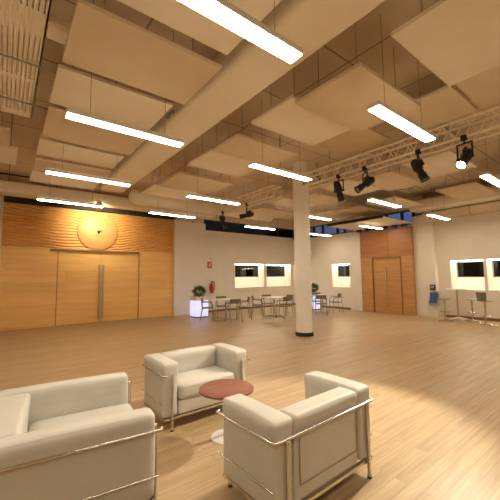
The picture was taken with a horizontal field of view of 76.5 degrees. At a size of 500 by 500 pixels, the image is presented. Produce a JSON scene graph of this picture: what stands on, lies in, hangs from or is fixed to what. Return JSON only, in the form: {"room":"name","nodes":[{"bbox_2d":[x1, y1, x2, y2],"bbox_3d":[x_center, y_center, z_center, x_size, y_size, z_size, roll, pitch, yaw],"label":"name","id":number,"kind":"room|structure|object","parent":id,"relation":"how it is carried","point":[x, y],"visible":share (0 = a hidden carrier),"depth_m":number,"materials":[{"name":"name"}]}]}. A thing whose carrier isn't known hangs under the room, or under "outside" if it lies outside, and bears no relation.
{"room":"lobby","nodes":[
{"label":"lobby","id":0,"kind":"room"},
{"bbox_2d":[0,179,203,330],"bbox_3d":[-6.663,0.183,10.541,11.550,4.650,0.215,3,-6,-38],"label":"wall","id":1,"kind":"structure","parent":0,"point":[28,267],"depth_m":10.45,"materials":[{"name":"brown wood"}]},
{"bbox_2d":[4,196,174,219],"bbox_3d":[-5.420,-1.512,11.547,5.600,0.270,0.400,3,-6,-38],"label":"trim","id":2,"kind":"structure","parent":1,"relation":"attached to","point":[11,199],"depth_m":11.02,"materials":[{"name":"black"}]},
{"bbox_2d":[50,249,139,325],"bbox_3d":[-5.435,1.290,11.292,2.945,2.545,0.176,3,-6,-38],"label":"door","id":3,"kind":"structure","parent":1,"relation":"in","point":[92,286],"depth_m":11.25,"materials":[{"name":"brown wood"}]},
{"bbox_2d":[78,214,116,249],"bbox_3d":[-5.439,-0.657,11.381,1.320,1.320,0.115,3,-6,-38],"label":"disc","id":4,"kind":"object","parent":1,"relation":"attached to","point":[95,231],"visible":1,"depth_m":11.37,"materials":[{"name":"brown wood"}]},
{"bbox_2d":[172,221,205,315],"bbox_3d":[-2.625,0.769,13.540,1.450,3.900,0.350,3,-6,-38],"label":"wall pier","id":5,"kind":"object","parent":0,"point":[188,237],"visible":0.71,"depth_m":13.30,"materials":[{"name":"paint"}]},
{"bbox_2d":[205,215,291,228],"bbox_3d":[0.225,-1.501,16.150,6.050,0.500,0.100,3,-6,-38],"label":"wall","id":6,"kind":"structure","parent":0,"point":[276,223],"depth_m":16.32,"materials":[{"name":"paint"}]},
{"bbox_2d":[205,230,293,309],"bbox_3d":[0.200,1.056,15.880,5.900,3.660,0.120,3,-6,-38],"label":"wall","id":7,"kind":"structure","parent":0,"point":[225,250],"depth_m":15.38,"materials":[{"name":"paint"}]},
{"bbox_2d":[204,219,292,237],"bbox_3d":[0.112,-1.014,16.017,5.800,0.490,0.100,3,-6,-38],"label":"window","id":8,"kind":"structure","parent":7,"relation":"attached to","point":[211,225],"depth_m":15.71,"materials":[{"name":"black"}]},
{"bbox_2d":[235,264,262,287],"bbox_3d":[-0.170,1.288,15.851,1.860,1.190,0.440,3,-6,-38],"label":"window","id":9,"kind":"structure","parent":7,"relation":"attached to","point":[246,275],"depth_m":16.13,"materials":[{"name":"white"}]},
{"bbox_2d":[267,265,288,286],"bbox_3d":[1.369,1.372,17.039,1.770,1.190,0.440,3,-6,-38],"label":"window","id":10,"kind":"structure","parent":7,"relation":"attached to","point":[277,275],"depth_m":17.39,"materials":[{"name":"white"}]},
{"bbox_2d":[0,305,499,499],"bbox_3d":[1.156,2.145,6.541,19.200,0.100,17.600,3,-6,-38],"label":"floor","id":11,"kind":"structure","parent":0,"point":[433,385],"depth_m":5.01,"materials":[{"name":"brown wood"}]},
{"bbox_2d":[0,372,163,499],"bbox_3d":[-1.314,1.424,2.287,1.076,0.675,1.159,2,-6,-31],"label":"sofa","id":12,"kind":"object","parent":11,"relation":"on","point":[83,438],"visible":1,"depth_m":1.95,"materials":[{"name":"beige leather"}]},
{"bbox_2d":[28,403,132,431],"bbox_3d":[-1.212,1.413,2.349,0.766,0.200,0.814,2,-6,-31],"label":"seat cushion","id":13,"kind":"object","parent":12,"relation":"on","point":[43,420],"depth_m":2.59,"materials":[{"name":"beige leather"}]},
{"bbox_2d":[142,343,249,431],"bbox_3d":[-0.626,1.539,3.741,1.109,0.675,0.660,3,-6,-38],"label":"lounge chair","id":14,"kind":"object","parent":11,"relation":"on","point":[173,379],"visible":0.79,"depth_m":3.51,"materials":[{"name":"beige leather"}]},
{"bbox_2d":[177,366,233,398],"bbox_3d":[-0.576,1.519,3.678,0.714,0.200,0.426,3,-6,-38],"label":"seat cushion","id":15,"kind":"object","parent":14,"relation":"on","point":[189,378],"depth_m":3.56,"materials":[{"name":"beige leather"}]},
{"bbox_2d":[190,285,207,317],"bbox_3d":[-1.991,1.999,12.477,0.656,1.257,0.649,3,-6,-38],"label":"planter","id":16,"kind":"object","parent":11,"relation":"on","point":[195,300],"visible":0.99,"depth_m":12.31,"materials":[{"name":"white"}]},
{"bbox_2d":[200,298,213,320],"bbox_3d":[-1.559,2.138,11.473,0.504,0.798,0.496,0,-5,-6],"label":"cafe chair","id":17,"kind":"object","parent":11,"relation":"on","point":[202,301],"visible":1,"depth_m":11.28,"materials":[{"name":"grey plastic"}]},
{"bbox_2d":[211,298,235,320],"bbox_3d":[-0.872,2.160,11.541,0.780,0.745,0.780,3,-6,-38],"label":"cafe table","id":18,"kind":"object","parent":11,"relation":"on","point":[221,299],"visible":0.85,"depth_m":11.49,"materials":[{"name":"white paint"}]},
{"bbox_2d":[199,379,253,444],"bbox_3d":[-0.231,1.584,3.103,0.536,0.467,0.536,3,-6,-38],"label":"coffee table","id":19,"kind":"object","parent":11,"relation":"on","point":[220,389],"visible":0.7,"depth_m":3.07,"materials":[{"name":"red wood"}]},
{"bbox_2d":[224,299,242,322],"bbox_3d":[-0.570,2.087,10.993,0.496,0.798,0.504,2,-5,-29],"label":"cafe chair","id":20,"kind":"object","parent":11,"relation":"on","point":[232,301],"visible":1,"depth_m":10.86,"materials":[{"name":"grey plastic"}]},
{"bbox_2d":[237,297,251,319],"bbox_3d":[-0.210,2.138,11.644,0.504,0.798,0.496,0,-5,-9],"label":"cafe chair","id":21,"kind":"object","parent":11,"relation":"on","point":[248,298],"visible":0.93,"depth_m":11.53,"materials":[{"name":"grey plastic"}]},
{"bbox_2d":[276,296,293,318],"bbox_3d":[1.305,2.139,11.853,0.496,0.798,0.505,3,-6,-34],"label":"cafe chair","id":22,"kind":"object","parent":11,"relation":"on","point":[286,299],"visible":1,"depth_m":11.75,"materials":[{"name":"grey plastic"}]},
{"bbox_2d":[216,371,372,499],"bbox_3d":[0.377,1.418,2.433,1.109,0.675,0.660,3,-6,-39],"label":"lounge chair","id":23,"kind":"object","parent":11,"relation":"on","point":[294,451],"visible":1,"depth_m":2.14,"materials":[{"name":"beige leather"}]},
{"bbox_2d":[292,161,313,336],"bbox_3d":[1.411,-0.068,8.544,0.470,4.639,0.470,3,-6,-38],"label":"column","id":24,"kind":"structure","parent":11,"relation":"on","point":[302,251],"depth_m":8.36,"materials":[{"name":"paint"}]},
{"bbox_2d":[311,283,320,309],"bbox_3d":[2.967,2.146,14.856,0.656,1.257,0.649,3,-6,-38],"label":"planter","id":25,"kind":"object","parent":11,"relation":"on","point":[315,286],"visible":0.48,"depth_m":14.64,"materials":[{"name":"white plastic"}]},
{"bbox_2d":[438,298,452,321],"bbox_3d":[6.538,1.998,10.636,0.379,0.760,0.379,4,-7,-43],"label":"bar stool","id":26,"kind":"object","parent":11,"relation":"on","point":[443,299],"visible":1,"depth_m":10.60,"materials":[{"name":"grey metal"}]},
{"bbox_2d":[447,288,466,320],"bbox_3d":[7.176,1.873,10.965,0.600,1.055,0.600,3,-6,-38],"label":"bar table","id":27,"kind":"object","parent":11,"relation":"on","point":[456,289],"visible":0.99,"depth_m":10.93,"materials":[{"name":"metal"}]},
{"bbox_2d":[465,298,481,322],"bbox_3d":[7.231,1.964,10.314,0.379,0.760,0.379,-2,-5,18],"label":"bar stool","id":28,"kind":"object","parent":11,"relation":"on","point":[470,299],"visible":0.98,"depth_m":10.30,"materials":[{"name":"silver metal"}]},
{"bbox_2d":[476,292,496,326],"bbox_3d":[7.039,1.773,9.502,0.394,1.008,0.379,-1,-5,0],"label":"bar stool","id":29,"kind":"object","parent":11,"relation":"on","point":[481,296],"visible":1,"depth_m":9.46,"materials":[{"name":"grey metal"}]},
{"bbox_2d":[0,0,499,220],"bbox_3d":[0.503,-2.626,6.412,17.600,0.100,17.500,3,-6,-38],"label":"ceiling","id":30,"kind":"structure","parent":0,"point":[338,55],"depth_m":6.43,"materials":[{"name":"beige paint"}]},
{"bbox_2d":[0,126,9,147],"bbox_3d":[-4.694,-2.270,4.912,1.580,0.750,0.850,3,-6,-38],"label":"ceiling panel","id":31,"kind":"object","parent":30,"relation":"hanging from","point":[4,131],"visible":1,"depth_m":5.23,"materials":[{"name":"grey metal"}]},
{"bbox_2d":[0,114,16,164],"bbox_3d":[-5.305,-2.214,5.797,1.700,0.700,1.000,3,-6,-38],"label":"ceiling panel","id":32,"kind":"object","parent":30,"relation":"hanging from","point":[7,155],"visible":0.84,"depth_m":6.12,"materials":[{"name":"grey metal"}]},
{"bbox_2d":[0,0,70,117],"bbox_3d":[-2.410,-2.340,2.630,2.120,0.182,5.150,3,-6,-38],"label":"grille","id":33,"kind":"object","parent":30,"relation":"hanging from","point":[24,24],"visible":0.83,"depth_m":3.48,"materials":[{"name":"paint"}]},
{"bbox_2d":[29,156,99,189],"bbox_3d":[-4.503,-2.041,7.769,1.410,0.730,0.950,3,-6,-38],"label":"ceiling panel","id":34,"kind":"object","parent":30,"relation":"hanging from","point":[40,176],"visible":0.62,"depth_m":7.68,"materials":[{"name":"grey metal"}]},
{"bbox_2d":[37,157,102,207],"bbox_3d":[-4.420,-1.770,7.904,1.430,1.250,0.148,3,-6,-38],"label":"strip light","id":35,"kind":"object","parent":30,"relation":"hanging from","point":[39,198],"visible":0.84,"depth_m":7.78,"materials":[{"name":"beige"}]},
{"bbox_2d":[37,199,102,207],"bbox_3d":[-4.413,-1.153,7.852,1.418,0.012,0.132,3,-6,-38],"label":"diffuser","id":36,"kind":"object","parent":35,"relation":"attached to","point":[49,200],"depth_m":7.83,"materials":[{"name":"beige"}]},
{"bbox_2d":[33,138,111,177],"bbox_3d":[-3.845,-2.100,6.921,1.410,0.770,0.700,3,-6,-38],"label":"ceiling panel","id":37,"kind":"object","parent":30,"relation":"hanging from","point":[39,163],"visible":0.6,"depth_m":6.71,"materials":[{"name":"grey metal"}]},
{"bbox_2d":[36,137,123,168],"bbox_3d":[-3.325,-2.196,6.255,1.410,0.700,0.840,3,-6,-38],"label":"ceiling panel","id":38,"kind":"object","parent":30,"relation":"hanging from","point":[46,147],"visible":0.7,"depth_m":6.12,"materials":[{"name":"grey metal"}]},
{"bbox_2d":[45,141,130,186],"bbox_3d":[-3.001,-1.944,6.013,1.430,1.250,0.148,3,-6,-38],"label":"strip light","id":39,"kind":"object","parent":30,"relation":"hanging from","point":[48,170],"visible":0.89,"depth_m":5.87,"materials":[{"name":"beige"}]},
{"bbox_2d":[46,171,129,186],"bbox_3d":[-2.994,-1.328,5.961,1.418,0.012,0.132,3,-6,-38],"label":"diffuser","id":40,"kind":"object","parent":39,"relation":"attached to","point":[60,173],"depth_m":5.90,"materials":[{"name":"beige"}]},
{"bbox_2d":[41,106,145,154],"bbox_3d":[-2.539,-2.256,5.240,1.410,0.770,1.070,3,-6,-38],"label":"ceiling panel","id":41,"kind":"object","parent":30,"relation":"hanging from","point":[57,126],"visible":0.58,"depth_m":5.17,"materials":[{"name":"grey metal"}]},
{"bbox_2d":[49,64,172,129],"bbox_3d":[-1.913,-2.366,4.421,1.390,0.700,0.920,3,-6,-38],"label":"ceiling panel","id":42,"kind":"object","parent":30,"relation":"hanging from","point":[72,88],"visible":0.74,"depth_m":4.29,"materials":[{"name":"grey metal"}]},
{"bbox_2d":[65,72,183,146],"bbox_3d":[-1.536,-2.122,4.095,1.430,1.250,0.148,3,-6,-38],"label":"strip light","id":43,"kind":"object","parent":30,"relation":"hanging from","point":[72,114],"visible":0.84,"depth_m":3.93,"materials":[{"name":"beige"}]},
{"bbox_2d":[66,112,182,146],"bbox_3d":[-1.529,-1.505,4.043,1.418,0.012,0.132,3,-6,-38],"label":"diffuser","id":44,"kind":"object","parent":43,"relation":"attached to","point":[76,116],"depth_m":3.96,"materials":[{"name":"beige"}]},
{"bbox_2d":[62,0,220,104],"bbox_3d":[-1.164,-2.404,3.478,1.420,0.800,0.930,3,-6,-38],"label":"ceiling panel","id":45,"kind":"object","parent":30,"relation":"hanging from","point":[99,41],"visible":0.93,"depth_m":3.31,"materials":[{"name":"grey metal"}]},
{"bbox_2d":[141,170,202,199],"bbox_3d":[-2.233,-1.967,9.114,1.470,0.700,1.000,3,-6,-38],"label":"ceiling panel","id":46,"kind":"object","parent":30,"relation":"hanging from","point":[154,189],"visible":0.76,"depth_m":8.96,"materials":[{"name":"grey metal"}]},
{"bbox_2d":[149,172,195,217],"bbox_3d":[-2.313,-1.653,9.556,1.430,1.250,0.148,3,-6,-38],"label":"strip light","id":47,"kind":"object","parent":30,"relation":"hanging from","point":[150,211],"visible":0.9,"depth_m":9.38,"materials":[{"name":"beige"}]},
{"bbox_2d":[150,212,194,217],"bbox_3d":[-2.306,-1.036,9.504,1.418,0.012,0.132,3,-6,-38],"label":"diffuser","id":48,"kind":"object","parent":47,"relation":"attached to","point":[160,213],"depth_m":9.48,"materials":[{"name":"beige"}]},
{"bbox_2d":[159,166,232,193],"bbox_3d":[-1.360,-2.026,7.988,1.470,0.790,1.150,3,-6,-38],"label":"ceiling panel","id":49,"kind":"object","parent":30,"relation":"hanging from","point":[179,180],"visible":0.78,"depth_m":7.84,"materials":[{"name":"grey metal"}]},
{"bbox_2d":[117,0,281,54],"bbox_3d":[-0.410,-2.520,2.493,1.380,0.750,1.260,3,-6,-38],"label":"ceiling panel","id":50,"kind":"object","parent":30,"relation":"hanging from","point":[175,14],"visible":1,"depth_m":2.88,"materials":[{"name":"grey metal"}]},
{"bbox_2d":[128,189,272,221],"bbox_3d":[-1.530,-1.637,12.169,6.100,0.500,0.500,3,-6,-38],"label":"duct","id":51,"kind":"object","parent":30,"relation":"hanging from","point":[135,196],"visible":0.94,"depth_m":11.36,"materials":[{"name":"metal"}]},
{"bbox_2d":[186,154,239,204],"bbox_3d":[-0.868,-1.820,7.761,1.430,1.250,0.148,3,-6,-38],"label":"strip light","id":52,"kind":"object","parent":30,"relation":"hanging from","point":[190,195],"visible":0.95,"depth_m":7.58,"materials":[{"name":"beige"}]},
{"bbox_2d":[187,195,238,204],"bbox_3d":[-0.861,-1.204,7.710,1.418,0.012,0.132,3,-6,-38],"label":"diffuser","id":53,"kind":"object","parent":52,"relation":"attached to","point":[202,197],"depth_m":7.66,"materials":[{"name":"beige"}]},
{"bbox_2d":[188,134,256,176],"bbox_3d":[-0.496,-2.175,6.871,1.380,0.700,0.990,3,-6,-38],"label":"ceiling panel","id":54,"kind":"object","parent":30,"relation":"hanging from","point":[209,160],"visible":0.71,"depth_m":6.78,"materials":[{"name":"grey metal"}]},
{"bbox_2d":[178,0,302,63],"bbox_3d":[-0.171,-2.285,2.339,1.430,1.250,0.148,3,-6,-38],"label":"strip light","id":55,"kind":"object","parent":30,"relation":"hanging from","point":[222,12],"visible":1,"depth_m":2.37,"materials":[{"name":"white paint"}]},
{"bbox_2d":[214,174,281,215],"bbox_3d":[-0.206,-1.815,10.548,0.340,0.805,3.324,3,-6,-38],"label":"lighting truss","id":56,"kind":"object","parent":30,"relation":"hanging from","point":[258,200],"visible":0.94,"depth_m":10.08,"materials":[{"name":"metal"}]},
{"bbox_2d":[239,203,253,219],"bbox_3d":[-0.111,-1.233,10.127,0.472,0.529,0.262,1,-5,-15],"label":"spotlight","id":57,"kind":"object","parent":56,"relation":"hanging from","point":[248,214],"visible":1,"depth_m":10.06,"materials":[{"name":"black metal"}]},
{"bbox_2d":[212,109,296,164],"bbox_3d":[0.093,-2.212,5.979,1.400,0.790,0.820,3,-6,-38],"label":"ceiling panel","id":58,"kind":"object","parent":30,"relation":"hanging from","point":[240,146],"visible":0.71,"depth_m":5.83,"materials":[{"name":"grey metal"}]},
{"bbox_2d":[244,194,274,229],"bbox_3d":[0.395,-1.457,12.226,1.430,1.250,0.148,3,-6,-38],"label":"strip light","id":59,"kind":"object","parent":30,"relation":"hanging from","point":[250,226],"visible":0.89,"depth_m":12.10,"materials":[{"name":"beige"}]},
{"bbox_2d":[244,198,293,216],"bbox_3d":[0.713,-1.750,11.892,1.600,0.730,1.000,3,-6,-38],"label":"ceiling panel","id":60,"kind":"object","parent":30,"relation":"hanging from","point":[264,211],"visible":0.83,"depth_m":11.77,"materials":[{"name":"grey metal"}]},
{"bbox_2d":[249,128,311,180],"bbox_3d":[0.583,-2.003,5.782,1.430,1.250,0.148,3,-6,-38],"label":"strip light","id":61,"kind":"object","parent":30,"relation":"hanging from","point":[255,164],"visible":0.95,"depth_m":5.61,"materials":[{"name":"beige"}]},
{"bbox_2d":[249,164,311,180],"bbox_3d":[0.589,-1.386,5.730,1.418,0.012,0.132,3,-6,-38],"label":"diffuser","id":62,"kind":"object","parent":61,"relation":"attached to","point":[264,167],"depth_m":5.66,"materials":[{"name":"beige"}]},
{"bbox_2d":[267,182,315,207],"bbox_3d":[1.478,-1.891,10.912,1.600,0.630,0.900,3,-6,-38],"label":"ceiling panel","id":63,"kind":"object","parent":30,"relation":"hanging from","point":[285,201],"visible":0.48,"depth_m":10.64,"materials":[{"name":"grey metal"}]},
{"bbox_2d":[251,81,349,145],"bbox_3d":[0.861,-2.338,5.109,1.440,0.700,0.910,3,-6,-38],"label":"ceiling panel","id":64,"kind":"object","parent":30,"relation":"hanging from","point":[288,119],"visible":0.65,"depth_m":5.01,"materials":[{"name":"grey metal"}]},
{"bbox_2d":[291,178,346,205],"bbox_3d":[2.182,-1.925,10.002,1.600,0.730,0.900,3,-6,-38],"label":"ceiling panel","id":65,"kind":"object","parent":30,"relation":"hanging from","point":[314,198],"visible":0.71,"depth_m":9.87,"materials":[{"name":"grey metal"}]},
{"bbox_2d":[311,205,359,219],"bbox_3d":[3.480,-1.722,13.056,1.900,0.650,1.150,3,-6,-38],"label":"ceiling panel","id":66,"kind":"object","parent":30,"relation":"hanging from","point":[335,215],"visible":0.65,"depth_m":12.89,"materials":[{"name":"grey metal"}]},
{"bbox_2d":[320,161,381,195],"bbox_3d":[2.901,-2.061,9.081,1.600,0.630,0.950,3,-6,-38],"label":"ceiling panel","id":67,"kind":"object","parent":30,"relation":"hanging from","point":[349,184],"visible":0.73,"depth_m":8.99,"materials":[{"name":"grey metal"}]},
{"bbox_2d":[316,128,391,155],"bbox_3d":[2.076,-2.385,6.438,1.100,0.410,1.050,3,-6,-38],"label":"ceiling panel","id":68,"kind":"object","parent":30,"relation":"hanging from","point":[350,142],"visible":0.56,"depth_m":6.38,"materials":[{"name":"grey metal"}]},
{"bbox_2d":[295,22,419,132],"bbox_3d":[1.437,-2.342,4.248,1.400,0.850,0.970,3,-6,-38],"label":"ceiling panel","id":69,"kind":"object","parent":30,"relation":"hanging from","point":[344,100],"visible":0.91,"depth_m":4.05,"materials":[{"name":"grey metal"}]},
{"bbox_2d":[337,199,387,216],"bbox_3d":[4.276,-1.787,12.029,1.900,0.710,0.950,3,-6,-38],"label":"ceiling panel","id":70,"kind":"object","parent":30,"relation":"hanging from","point":[357,210],"visible":0.89,"depth_m":11.86,"materials":[{"name":"grey metal"}]},
{"bbox_2d":[367,153,401,207],"bbox_3d":[3.513,-1.822,8.296,1.430,1.250,0.148,3,-6,-38],"label":"strip light","id":71,"kind":"object","parent":30,"relation":"hanging from","point":[372,199],"visible":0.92,"depth_m":8.13,"materials":[{"name":"beige"}]},
{"bbox_2d":[368,199,400,207],"bbox_3d":[3.519,-1.206,8.244,1.418,0.012,0.132,3,-6,-38],"label":"diffuser","id":72,"kind":"object","parent":71,"relation":"attached to","point":[380,201],"depth_m":8.20,"materials":[{"name":"beige"}]},
{"bbox_2d":[356,147,422,190],"bbox_3d":[3.599,-2.094,8.179,1.600,0.730,0.930,3,-6,-38],"label":"ceiling panel","id":73,"kind":"object","parent":30,"relation":"hanging from","point":[387,180],"visible":0.8,"depth_m":8.04,"materials":[{"name":"grey metal"}]},
{"bbox_2d":[366,190,422,209],"bbox_3d":[5.041,-1.908,11.047,1.900,0.650,1.050,3,-6,-38],"label":"ceiling panel","id":74,"kind":"object","parent":30,"relation":"hanging from","point":[406,203],"visible":0.79,"depth_m":10.90,"materials":[{"name":"grey metal"}]},
{"bbox_2d":[301,105,499,189],"bbox_3d":[3.533,-2.262,5.737,0.340,0.805,6.804,3,-6,-38],"label":"lighting truss","id":75,"kind":"object","parent":30,"relation":"hanging from","point":[488,110],"visible":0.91,"depth_m":6.22,"materials":[{"name":"metal"}]},
{"bbox_2d":[334,174,344,201],"bbox_3d":[2.072,-1.436,7.356,0.261,0.637,0.295,-1,-5,9],"label":"spotlight","id":76,"kind":"object","parent":75,"relation":"hanging from","point":[338,189],"visible":1,"depth_m":7.29,"materials":[{"name":"black metal"}]},
{"bbox_2d":[354,166,374,192],"bbox_3d":[2.460,-1.509,6.808,0.441,0.592,0.261,1,-5,-15],"label":"spotlight","id":77,"kind":"object","parent":75,"relation":"hanging from","point":[367,181],"visible":1,"depth_m":6.75,"materials":[{"name":"black metal"}]},
{"bbox_2d":[410,149,429,182],"bbox_3d":[3.173,-1.569,5.916,0.277,0.638,0.254,0,-5,-3],"label":"spotlight","id":78,"kind":"object","parent":75,"relation":"hanging from","point":[417,165],"visible":1,"depth_m":5.87,"materials":[{"name":"black metal"}]},
{"bbox_2d":[455,134,473,169],"bbox_3d":[3.606,-1.636,5.329,0.418,0.612,0.262,3,-6,-38],"label":"spotlight","id":79,"kind":"object","parent":75,"relation":"hanging from","point":[468,153],"visible":1,"depth_m":5.28,"materials":[{"name":"black metal"}]},
{"bbox_2d":[368,14,435,141],"bbox_3d":[1.932,-2.166,4.013,1.430,1.250,0.148,3,-6,-38],"label":"strip light","id":80,"kind":"object","parent":30,"relation":"hanging from","point":[382,110],"visible":0.95,"depth_m":3.83,"materials":[{"name":"beige"}]},
{"bbox_2d":[368,105,434,141],"bbox_3d":[1.938,-1.550,3.961,1.418,0.012,0.132,3,-6,-38],"label":"diffuser","id":81,"kind":"object","parent":80,"relation":"attached to","point":[384,112],"depth_m":3.86,"materials":[{"name":"beige"}]},
{"bbox_2d":[397,168,421,192],"bbox_3d":[4.583,-2.077,9.278,0.940,0.600,0.440,3,-6,-38],"label":"ceiling panel","id":82,"kind":"object","parent":30,"relation":"in","point":[414,187],"visible":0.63,"depth_m":9.40,"materials":[{"name":"grey metal"}]},
{"bbox_2d":[427,177,449,219],"bbox_3d":[6.143,-1.676,10.365,1.430,1.250,0.148,3,-6,-38],"label":"strip light","id":83,"kind":"object","parent":30,"relation":"hanging from","point":[432,214],"visible":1,"depth_m":10.17,"materials":[{"name":"beige"}]},
{"bbox_2d":[427,215,449,219],"bbox_3d":[6.150,-1.060,10.313,1.418,0.012,0.132,3,-6,-38],"label":"diffuser","id":84,"kind":"object","parent":83,"relation":"attached to","point":[436,216],"depth_m":10.30,"materials":[{"name":"beige"}]},
{"bbox_2d":[402,129,476,176],"bbox_3d":[4.324,-2.231,7.250,1.600,0.630,0.960,3,-6,-38],"label":"ceiling panel","id":85,"kind":"object","parent":30,"relation":"hanging from","point":[443,162],"visible":0.68,"depth_m":7.11,"materials":[{"name":"grey metal"}]},
{"bbox_2d":[403,80,476,128],"bbox_3d":[2.960,-2.481,5.299,1.100,0.430,1.080,3,-6,-38],"label":"ceiling panel","id":86,"kind":"object","parent":30,"relation":"hanging from","point":[446,103],"visible":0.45,"depth_m":5.11,"materials":[{"name":"grey metal"}]},
{"bbox_2d":[391,0,499,86],"bbox_3d":[2.349,-2.516,3.195,1.440,0.700,1.190,3,-6,-38],"label":"ceiling panel","id":87,"kind":"object","parent":30,"relation":"hanging from","point":[458,41],"visible":1,"depth_m":3.23,"materials":[{"name":"grey metal"}]},
{"bbox_2d":[435,169,497,199],"bbox_3d":[6.372,-2.037,9.332,1.900,0.710,1.000,3,-6,-38],"label":"ceiling panel","id":88,"kind":"object","parent":30,"relation":"hanging from","point":[470,190],"visible":0.92,"depth_m":9.16,"materials":[{"name":"grey metal"}]},
{"bbox_2d":[456,65,499,108],"bbox_3d":[3.688,-2.567,4.362,1.100,0.430,1.180,3,-6,-38],"label":"ceiling panel","id":89,"kind":"object","parent":30,"relation":"hanging from","point":[483,88],"visible":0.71,"depth_m":4.55,"materials":[{"name":"grey metal"}]},
{"bbox_2d":[479,116,499,186],"bbox_3d":[4.976,-1.992,6.478,1.430,1.250,0.148,3,-6,-38],"label":"strip light","id":90,"kind":"object","parent":30,"relation":"hanging from","point":[488,176],"visible":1,"depth_m":6.18,"materials":[{"name":"beige"}]},
{"bbox_2d":[480,175,499,186],"bbox_3d":[4.983,-1.375,6.426,1.418,0.012,0.132,3,-6,-38],"label":"diffuser","id":91,"kind":"object","parent":90,"relation":"attached to","point":[493,179],"depth_m":6.22,"materials":[{"name":"beige"}]},
{"bbox_2d":[208,303,292,311],"bbox_3d":[0.162,2.824,15.601,5.650,0.090,0.015,3,-6,-38],"label":"baseboard","id":92,"kind":"structure","parent":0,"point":[292,303],"depth_m":15.60,"materials":[{"name":"brown wood"}]},
{"bbox_2d":[292,194,440,316],"bbox_3d":[4.704,0.416,14.760,0.300,4.650,7.350,3,-6,-38],"label":"wall","id":93,"kind":"structure","parent":0,"point":[327,251],"depth_m":14.56,"materials":[{"name":"paint"}]},
{"bbox_2d":[333,264,349,286],"bbox_3d":[4.628,1.211,15.015,0.440,1.130,1.420,3,-6,-38],"label":"window","id":94,"kind":"structure","parent":93,"relation":"in","point":[341,271],"depth_m":15.46,"materials":[{"name":"white"}]},
{"bbox_2d":[348,232,362,310],"bbox_3d":[4.772,0.947,14.225,0.200,3.500,0.580,3,-6,-38],"label":"pillar","id":95,"kind":"structure","parent":93,"relation":"attached to","point":[354,237],"depth_m":14.14,"materials":[{"name":"paint"}]},
{"bbox_2d":[292,210,421,239],"bbox_3d":[4.541,-1.087,14.945,0.120,0.580,7.020,3,-6,-38],"label":"window","id":96,"kind":"structure","parent":93,"relation":"in","point":[312,229],"depth_m":14.95,"materials":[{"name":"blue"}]},
{"bbox_2d":[429,291,439,305],"bbox_3d":[6.742,1.781,11.627,0.175,0.520,0.300,3,-6,-38],"label":"rack","id":97,"kind":"object","parent":93,"relation":"attached to","point":[434,295],"visible":1,"depth_m":11.58,"materials":[{"name":"metal"}]},
{"bbox_2d":[360,226,417,315],"bbox_3d":[5.651,0.865,13.125,0.160,3.460,2.240,3,-6,-38],"label":"wall","id":98,"kind":"structure","parent":0,"point":[392,242],"depth_m":12.91,"materials":[{"name":"brown wood"}]},
{"bbox_2d":[327,215,411,232],"bbox_3d":[4.773,-0.993,12.755,2.200,0.200,2.420,3,-6,-38],"label":"ceiling panel","id":99,"kind":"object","parent":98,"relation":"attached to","point":[380,221],"depth_m":12.39,"materials":[{"name":"paint"}]},
{"bbox_2d":[372,256,403,314],"bbox_3d":[5.623,1.437,12.999,0.150,2.300,1.260,3,-6,-38],"label":"door","id":100,"kind":"structure","parent":98,"relation":"in","point":[386,271],"depth_m":12.98,"materials":[{"name":"brown wood"}]},
{"bbox_2d":[415,183,495,215],"bbox_3d":[9.732,-1.946,8.823,0.100,1.050,10.100,3,-6,-38],"label":"wall","id":101,"kind":"structure","parent":0,"point":[486,184],"depth_m":12.12,"materials":[{"name":"paint"}]},
{"bbox_2d":[409,186,499,213],"bbox_3d":[9.468,-1.951,8.428,1.300,0.360,9.800,3,-6,-38],"label":"duct","id":102,"kind":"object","parent":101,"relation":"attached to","point":[439,203],"depth_m":10.93,"materials":[{"name":"metal"}]},
{"bbox_2d":[422,201,499,220],"bbox_3d":[9.751,-1.588,8.488,0.750,0.280,9.600,3,-6,-38],"label":"trim","id":103,"kind":"structure","parent":101,"relation":"attached to","point":[492,207],"depth_m":10.90,"materials":[{"name":"paint"}]},
{"bbox_2d":[436,212,499,318],"bbox_3d":[9.970,0.340,8.289,0.120,3.600,9.300,3,-6,-38],"label":"wall","id":104,"kind":"structure","parent":0,"point":[475,237],"depth_m":11.18,"materials":[{"name":"paint"}]},
{"bbox_2d":[451,260,484,289],"bbox_3d":[7.922,0.897,11.385,0.590,1.095,1.075,3,-6,-38],"label":"window","id":105,"kind":"structure","parent":104,"relation":"in","point":[468,274],"depth_m":11.64,"materials":[{"name":"white"}]},
{"bbox_2d":[444,315,499,321],"bbox_3d":[9.966,2.082,8.061,0.015,0.090,9.200,3,-6,-38],"label":"baseboard","id":106,"kind":"structure","parent":104,"relation":"attached to","point":[451,316],"depth_m":10.88,"materials":[{"name":"brown wood"}]},
{"bbox_2d":[487,259,499,289],"bbox_3d":[8.620,0.814,10.488,0.590,1.095,1.145,3,-6,-38],"label":"window","id":107,"kind":"structure","parent":104,"relation":"in","point":[493,264],"depth_m":10.97,"materials":[{"name":"white"}]},
{"bbox_3d":[-6.470,-0.640,0.809,0.100,4.650,17.500,3,-6,-38],"label":"wall","id":108,"kind":"structure","parent":0,"visible":0},
{"bbox_2d":[0,180,215,218],"bbox_3d":[-6.127,-1.735,9.940,11.500,0.320,0.600,3,-6,-38],"label":"trim","id":109,"kind":"structure","parent":108,"relation":"attached to","point":[7,188],"depth_m":10.07,"materials":[{"name":"paint"}]},
{"bbox_3d":[6.112,-0.892,-0.564,18.300,4.650,0.100,3,-6,-38],"label":"wall","id":110,"kind":"structure","parent":0,"visible":0},
{"bbox_2d":[99,0,384,192],"bbox_3d":[0.184,-2.330,3.692,0.700,0.360,13.650,3,-6,-38],"label":"ventilation duct","id":111,"kind":"object","parent":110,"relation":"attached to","point":[248,69],"visible":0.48,"depth_m":3.90,"materials":[{"name":"metal"}]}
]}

